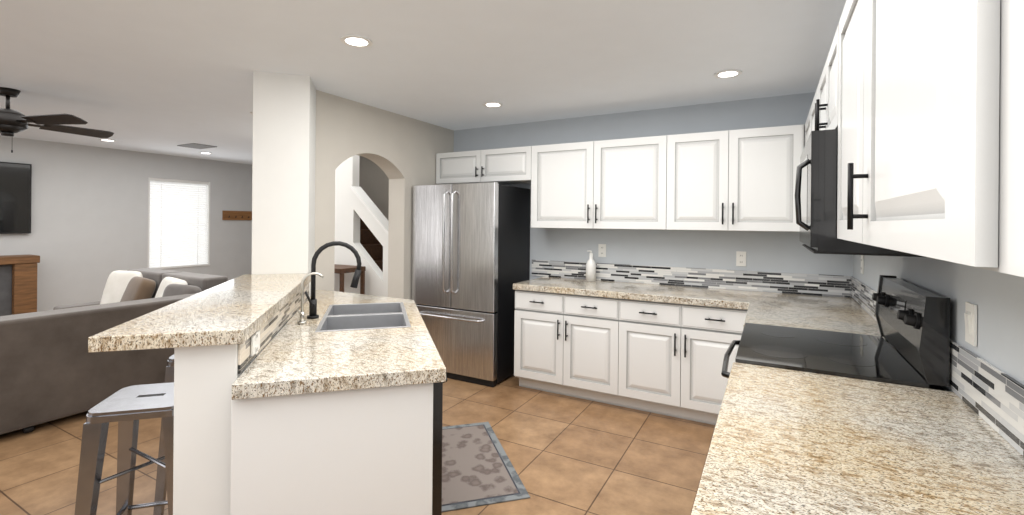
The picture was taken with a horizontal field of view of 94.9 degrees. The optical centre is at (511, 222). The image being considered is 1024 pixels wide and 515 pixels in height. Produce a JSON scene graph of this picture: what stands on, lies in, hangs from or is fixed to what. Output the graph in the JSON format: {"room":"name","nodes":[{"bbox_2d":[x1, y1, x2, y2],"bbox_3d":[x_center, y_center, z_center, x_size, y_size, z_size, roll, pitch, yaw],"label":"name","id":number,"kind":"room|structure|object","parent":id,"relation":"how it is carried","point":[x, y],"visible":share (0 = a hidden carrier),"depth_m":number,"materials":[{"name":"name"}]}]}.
{"room":"kitchen","nodes":[
{"label":"kitchen","id":0,"kind":"room"},
{"bbox_2d":[0,136,251,311],"bbox_3d":[-6.328,0.165,5.662,0.150,2.440,10.200,1,0,29],"label":"wall","id":1,"kind":"structure","parent":0,"point":[86,237],"depth_m":6.55,"materials":[{"name":"paint"}]},
{"bbox_2d":[0,162,31,233],"bbox_3d":[-6.436,-0.301,5.239,0.060,0.870,1.550,1,0,29],"label":"tv","id":2,"kind":"object","parent":1,"relation":"attached to","point":[15,195],"visible":1,"depth_m":5.78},
{"bbox_2d":[148,177,209,268],"bbox_3d":[-5.296,0.019,7.475,0.122,1.390,0.890,1,0,29],"label":"window blinds","id":3,"kind":"object","parent":1,"relation":"attached to","point":[178,223],"visible":0.96,"depth_m":7.47,"materials":[{"name":"white plastic"}]},
{"bbox_2d":[222,211,251,219],"bbox_3d":[-4.760,-0.121,8.282,0.054,0.160,0.640,1,0,29],"label":"wall sign","id":4,"kind":"object","parent":1,"relation":"attached to","point":[236,215],"visible":0.73,"depth_m":8.21,"materials":[{"name":"brown wood"}]},
{"bbox_2d":[252,71,315,296],"bbox_3d":[-1.623,0.206,3.364,0.350,2.440,0.350,1,0,-16],"label":"pillar","id":5,"kind":"structure","parent":0,"point":[283,176],"depth_m":3.20,"materials":[{"name":"white paint"}]},
{"bbox_2d":[0,374,714,514],"bbox_3d":[-2.457,1.479,3.519,9.120,0.120,10.600,1,0,29],"label":"floor","id":6,"kind":"structure","parent":0,"point":[568,455],"depth_m":2.88,"materials":[{"name":"tile"}]},
{"bbox_2d":[0,254,39,315],"bbox_3d":[-6.344,0.892,5.097,0.340,0.985,1.700,1,0,29],"label":"fireplace","id":7,"kind":"object","parent":6,"relation":"on","point":[18,284],"visible":0.6,"depth_m":5.60,"materials":[{"name":"brown wood"}]},
{"bbox_2d":[0,268,227,434],"bbox_3d":[-4.165,0.953,3.437,2.000,0.901,3.800,1,0,29],"label":"sofa","id":8,"kind":"object","parent":6,"relation":"on","point":[52,368],"visible":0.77,"depth_m":3.35,"materials":[{"name":"fabric"}]},
{"bbox_2d":[75,382,173,514],"bbox_3d":[-1.397,1.048,1.816,0.362,0.761,0.362,1,0,-16],"label":"bar stool","id":9,"kind":"object","parent":6,"relation":"on","point":[127,409],"visible":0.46,"depth_m":1.70,"materials":[{"name":"metal"}]},
{"bbox_2d":[153,354,173,514],"bbox_3d":[-1.583,1.046,2.460,0.362,0.761,0.362,1,0,-16],"label":"bar stool","id":10,"kind":"object","parent":6,"relation":"on","point":[160,489],"visible":0.1,"depth_m":2.26,"materials":[{"name":"metal"}]},
{"bbox_2d":[173,301,424,514],"bbox_3d":[-1.233,0.915,2.376,1.411,1.029,1.340,1,0,29],"label":"kitchen island","id":11,"kind":"object","parent":6,"relation":"on","point":[202,451],"depth_m":1.58,"materials":[{"name":"white paint"}]},
{"bbox_2d":[88,273,413,360],"bbox_3d":[-1.338,0.374,2.343,1.545,0.048,1.545,1,0,29],"label":"countertop","id":12,"kind":"structure","parent":11,"relation":"on","point":[235,309],"depth_m":1.88,"materials":[{"name":"beige stone"}]},
{"bbox_2d":[297,272,323,323],"bbox_3d":[-1.039,0.385,2.399,0.098,0.261,0.120,1,0,29],"label":"filter faucet","id":13,"kind":"object","parent":12,"relation":"on","point":[302,320],"visible":1,"depth_m":2.39,"materials":[{"name":"silver metal"}]},
{"bbox_2d":[305,241,361,318],"bbox_3d":[-0.982,0.309,2.555,0.210,0.414,0.250,1,0,29],"label":"faucet","id":14,"kind":"object","parent":12,"relation":"on","point":[313,299],"visible":1,"depth_m":2.54,"materials":[{"name":"black metal"}]},
{"bbox_2d":[251,330,259,355],"bbox_3d":[-0.971,0.457,1.782,0.008,0.080,0.115,1,0,-16],"label":"outlet","id":15,"kind":"object","parent":11,"relation":"attached to","point":[255,342],"visible":0.98,"depth_m":1.77,"materials":[{"name":"white plastic"}]},
{"bbox_2d":[232,389,432,514],"bbox_3d":[-0.608,1.003,1.634,0.476,0.863,0.476,1,0,29],"label":"base cabinet","id":16,"kind":"object","parent":6,"relation":"on","point":[383,465],"depth_m":1.62,"materials":[{"name":"white paint"}]},
{"bbox_2d":[232,325,445,436],"bbox_3d":[-0.853,0.544,2.127,1.497,0.050,1.135,1,0,29],"label":"countertop","id":17,"kind":"structure","parent":16,"relation":"on","point":[335,394],"depth_m":1.64,"materials":[{"name":"beige stone"}]},
{"bbox_2d":[315,302,410,331],"bbox_3d":[-0.821,0.654,2.637,0.446,0.277,0.746,1,0,-16],"label":"sink","id":18,"kind":"object","parent":17,"relation":"in","point":[344,317],"visible":0.38,"depth_m":2.64,"materials":[{"name":"metal"}]},
{"bbox_2d":[334,264,365,293],"bbox_3d":[-1.935,0.948,5.096,0.600,0.950,0.340,1,0,29],"label":"table","id":19,"kind":"object","parent":6,"relation":"on","point":[341,270],"visible":0.21,"depth_m":4.96,"materials":[{"name":"brown wood"}]},
{"bbox_2d":[360,218,382,271],"bbox_3d":[-1.683,0.570,5.837,1.980,1.710,0.892,1,0,29],"label":"flight","id":20,"kind":"object","parent":6,"relation":"on","point":[371,244],"depth_m":6.06,"materials":[{"name":"brown wood"}]},
{"bbox_2d":[432,377,446,514],"bbox_3d":[-0.632,1.005,1.957,0.688,0.858,0.605,1,0,-16],"label":"dishwasher","id":21,"kind":"object","parent":6,"relation":"on","point":[437,448],"visible":0.06,"depth_m":1.74,"materials":[{"name":"black metal"}]},
{"bbox_2d":[412,182,529,386],"bbox_3d":[-0.408,0.541,4.566,0.920,1.790,0.756,1,0,29],"label":"fridge","id":22,"kind":"object","parent":6,"relation":"on","point":[470,254],"visible":0.81,"depth_m":4.26,"materials":[{"name":"metal"}]},
{"bbox_2d":[442,422,529,511],"bbox_3d":[-0.285,1.433,2.846,0.515,0.008,0.960,1,0,-16],"label":"rug","id":23,"kind":"object","parent":6,"relation":"on","point":[478,469],"visible":0.64,"depth_m":2.71,"materials":[{"name":"beige fabric"}]},
{"bbox_2d":[514,290,629,406],"bbox_3d":[0.596,1.014,4.096,0.979,0.864,0.617,1,0,29],"label":"base cabinet","id":24,"kind":"object","parent":6,"relation":"on","point":[578,346],"depth_m":3.81,"materials":[{"name":"white wood"}]},
{"bbox_2d":[626,300,747,424],"bbox_3d":[1.341,1.020,3.685,0.979,0.864,0.617,1,0,29],"label":"base cabinet","id":25,"kind":"object","parent":6,"relation":"on","point":[662,358],"depth_m":3.41,"materials":[{"name":"white wood"}]},
{"bbox_2d":[721,275,949,390],"bbox_3d":[1.276,0.846,1.999,0.689,1.211,0.756,1,0,29],"label":"range","id":26,"kind":"object","parent":6,"relation":"on","point":[913,323],"visible":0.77,"depth_m":1.79,"materials":[{"name":"black glass"}]},
{"bbox_3d":[1.242,1.019,1.872,0.655,0.863,3.887,1,0,29],"label":"base cabinet","id":27,"kind":"object","parent":6,"relation":"on","visible":0},
{"bbox_2d":[513,277,862,308],"bbox_3d":[1.232,0.562,3.719,2.462,0.050,0.667,1,0,29],"label":"countertop","id":28,"kind":"structure","parent":27,"relation":"on","point":[699,296],"depth_m":3.59,"materials":[{"name":"stone"}]},
{"bbox_2d":[586,250,595,281],"bbox_3d":[0.717,0.392,4.263,0.090,0.278,0.090,1,0,29],"label":"soap bottle","id":29,"kind":"object","parent":28,"relation":"on","point":[590,270],"visible":1,"depth_m":4.23,"materials":[{"name":"white plastic"}]},
{"bbox_2d":[741,301,886,340],"bbox_3d":[1.680,0.566,2.651,0.646,0.050,0.769,1,0,29],"label":"countertop","id":30,"kind":"structure","parent":27,"relation":"on","point":[834,318],"depth_m":2.68,"materials":[{"name":"stone"}]},
{"bbox_2d":[691,362,1023,514],"bbox_3d":[0.715,0.557,0.898,0.642,0.050,1.709,1,0,29],"label":"countertop","id":31,"kind":"structure","parent":27,"relation":"on","point":[788,442],"depth_m":1.09,"materials":[{"name":"stone"}]},
{"bbox_2d":[334,155,387,296],"bbox_3d":[-1.908,0.203,5.393,2.050,2.440,0.140,1,0,29],"label":"wall","id":32,"kind":"structure","parent":0,"point":[354,203],"depth_m":5.28,"materials":[{"name":"white paint"}]},
{"bbox_2d":[359,156,388,220],"bbox_3d":[-1.410,0.208,6.295,2.050,2.440,0.180,1,0,29],"label":"wall","id":33,"kind":"structure","parent":0,"point":[373,182],"depth_m":6.44,"materials":[{"name":"paint"}]},
{"bbox_2d":[315,90,453,299],"bbox_3d":[-1.167,0.210,4.407,0.200,2.440,1.790,1,0,29],"label":"wall","id":34,"kind":"structure","parent":0,"point":[401,151],"depth_m":4.25,"materials":[{"name":"paint"}]},
{"bbox_2d":[0,0,845,164],"bbox_3d":[-2.434,-1.081,3.519,9.120,0.120,10.600,1,0,29],"label":"ceiling","id":35,"kind":"structure","parent":0,"point":[165,77],"depth_m":2.88,"materials":[{"name":"paint"}]},
{"bbox_2d":[0,87,113,152],"bbox_3d":[-3.901,-0.789,3.693,1.291,0.489,1.250,1,0,29],"label":"ceiling fan","id":36,"kind":"object","parent":35,"relation":"hanging from","point":[12,121],"visible":1,"depth_m":3.63,"materials":[{"name":"brown metal"}]},
{"bbox_2d":[99,139,115,141],"bbox_3d":[-5.115,-1.040,5.947,0.170,0.007,0.170,1,0,29],"label":"recessed light","id":37,"kind":"object","parent":35,"relation":"in","point":[109,140],"visible":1,"depth_m":5.95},
{"bbox_2d":[177,143,216,148],"bbox_3d":[-4.253,-1.029,6.350,0.400,0.015,0.300,1,0,29],"label":"ceiling vent","id":38,"kind":"object","parent":35,"relation":"in","point":[196,146],"visible":1,"depth_m":6.32,"materials":[{"name":"grey metal"}]},
{"bbox_2d":[340,35,372,47],"bbox_3d":[-0.861,-1.003,2.605,0.170,0.007,0.170,1,0,29],"label":"recessed light","id":39,"kind":"object","parent":35,"relation":"in","point":[357,41],"visible":0.98,"depth_m":2.60,"materials":[{"name":"white plastic"}]},
{"bbox_2d":[483,102,502,107],"bbox_3d":[-0.160,-0.997,3.977,0.170,0.007,0.170,1,0,29],"label":"recessed light","id":40,"kind":"object","parent":35,"relation":"in","point":[492,104],"visible":1,"depth_m":3.97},
{"bbox_2d":[714,69,741,77],"bbox_3d":[1.429,-0.983,3.111,0.170,0.007,0.170,1,0,29],"label":"recessed light","id":41,"kind":"object","parent":35,"relation":"in","point":[730,73],"visible":0.96,"depth_m":3.10,"materials":[{"name":"white plastic"}]},
{"bbox_2d":[454,92,852,297],"bbox_3d":[0.930,0.228,4.357,3.920,2.440,0.150,1,0,29],"label":"wall","id":42,"kind":"structure","parent":0,"point":[785,252],"depth_m":4.03,"materials":[{"name":"paint"}]},
{"bbox_2d":[436,146,527,184],"bbox_3d":[-0.228,-0.552,4.731,1.100,0.320,0.317,1,0,29],"label":"upper cabinet","id":43,"kind":"object","parent":42,"relation":"attached to","point":[502,166],"depth_m":4.58,"materials":[{"name":"white wood"}]},
{"bbox_2d":[598,244,605,256],"bbox_3d":[0.829,0.257,4.320,0.072,0.118,0.008,1,0,29],"label":"electrical outlet","id":44,"kind":"object","parent":42,"relation":"attached to","point":[601,250],"visible":1,"depth_m":4.32,"materials":[{"name":"white plastic"}]},
{"bbox_2d":[528,134,675,229],"bbox_3d":[0.807,-0.323,4.158,1.269,0.760,0.317,1,0,29],"label":"upper cabinet","id":45,"kind":"object","parent":42,"relation":"attached to","point":[627,183],"depth_m":3.99,"materials":[{"name":"white wood"}]},
{"bbox_2d":[676,124,804,231],"bbox_3d":[1.695,-0.315,3.668,1.015,0.760,0.317,1,0,29],"label":"upper cabinet","id":46,"kind":"object","parent":42,"relation":"attached to","point":[737,180],"depth_m":3.50,"materials":[{"name":"white wood"}]},
{"bbox_2d":[736,251,745,265],"bbox_3d":[1.836,0.291,3.764,0.072,0.118,0.008,1,0,29],"label":"electrical outlet","id":47,"kind":"object","parent":42,"relation":"attached to","point":[740,258],"visible":1,"depth_m":3.76,"materials":[{"name":"white plastic"}]},
{"bbox_2d":[532,260,1023,455],"bbox_3d":[0.396,0.450,2.342,2.597,0.157,3.887,1,0,29],"label":"mosaic","id":48,"kind":"object","parent":42,"relation":"attached to","point":[992,396],"visible":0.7,"depth_m":3.46},
{"bbox_2d":[853,255,1023,391],"bbox_3d":[0.794,0.227,0.211,0.150,2.440,7.540,1,0,29],"label":"wall","id":49,"kind":"structure","parent":0,"point":[996,298],"depth_m":1.35,"materials":[{"name":"paint"}]},
{"bbox_2d":[805,90,816,144],"bbox_3d":[1.916,-0.313,2.725,0.316,0.760,1.113,1,0,29],"label":"upper cabinet","id":50,"kind":"object","parent":49,"relation":"attached to","point":[811,122],"depth_m":2.75,"materials":[{"name":"white wood"}]},
{"bbox_2d":[817,42,832,130],"bbox_3d":[1.464,-0.515,1.901,0.316,0.365,0.768,1,0,29],"label":"upper cabinet","id":51,"kind":"object","parent":49,"relation":"attached to","point":[825,86],"depth_m":1.96,"materials":[{"name":"white wood"}]},
{"bbox_2d":[795,129,923,256],"bbox_3d":[1.405,-0.106,1.932,0.440,0.440,0.750,1,0,29],"label":"microwave","id":52,"kind":"object","parent":51,"relation":"attached to","point":[816,193],"visible":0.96,"depth_m":1.67,"materials":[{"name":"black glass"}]},
{"bbox_2d":[833,0,852,240],"bbox_3d":[1.148,-0.320,1.333,0.316,0.760,0.529,1,0,29],"label":"upper cabinet","id":53,"kind":"object","parent":49,"relation":"attached to","point":[843,38],"depth_m":1.50,"materials":[{"name":"white wood"}]},
{"bbox_2d":[861,255,863,273],"bbox_3d":[2.260,0.270,3.035,0.008,0.118,0.072,1,0,29],"label":"electrical outlet","id":54,"kind":"object","parent":49,"relation":"attached to","point":[862,264],"visible":0.96,"depth_m":3.01,"materials":[{"name":"white plastic"}]},
{"bbox_2d":[849,0,1023,276],"bbox_3d":[0.836,-0.323,0.768,0.316,0.760,0.891,1,0,29],"label":"upper cabinet","id":55,"kind":"object","parent":49,"relation":"attached to","point":[918,105],"depth_m":0.65,"materials":[{"name":"white wood"}]},
{"bbox_2d":[964,302,976,346],"bbox_3d":[1.343,0.297,1.382,0.015,0.118,0.072,1,0,29],"label":"light switch","id":56,"kind":"object","parent":49,"relation":"attached to","point":[970,315],"visible":0.98,"depth_m":1.37,"materials":[{"name":"white plastic"}]}
]}

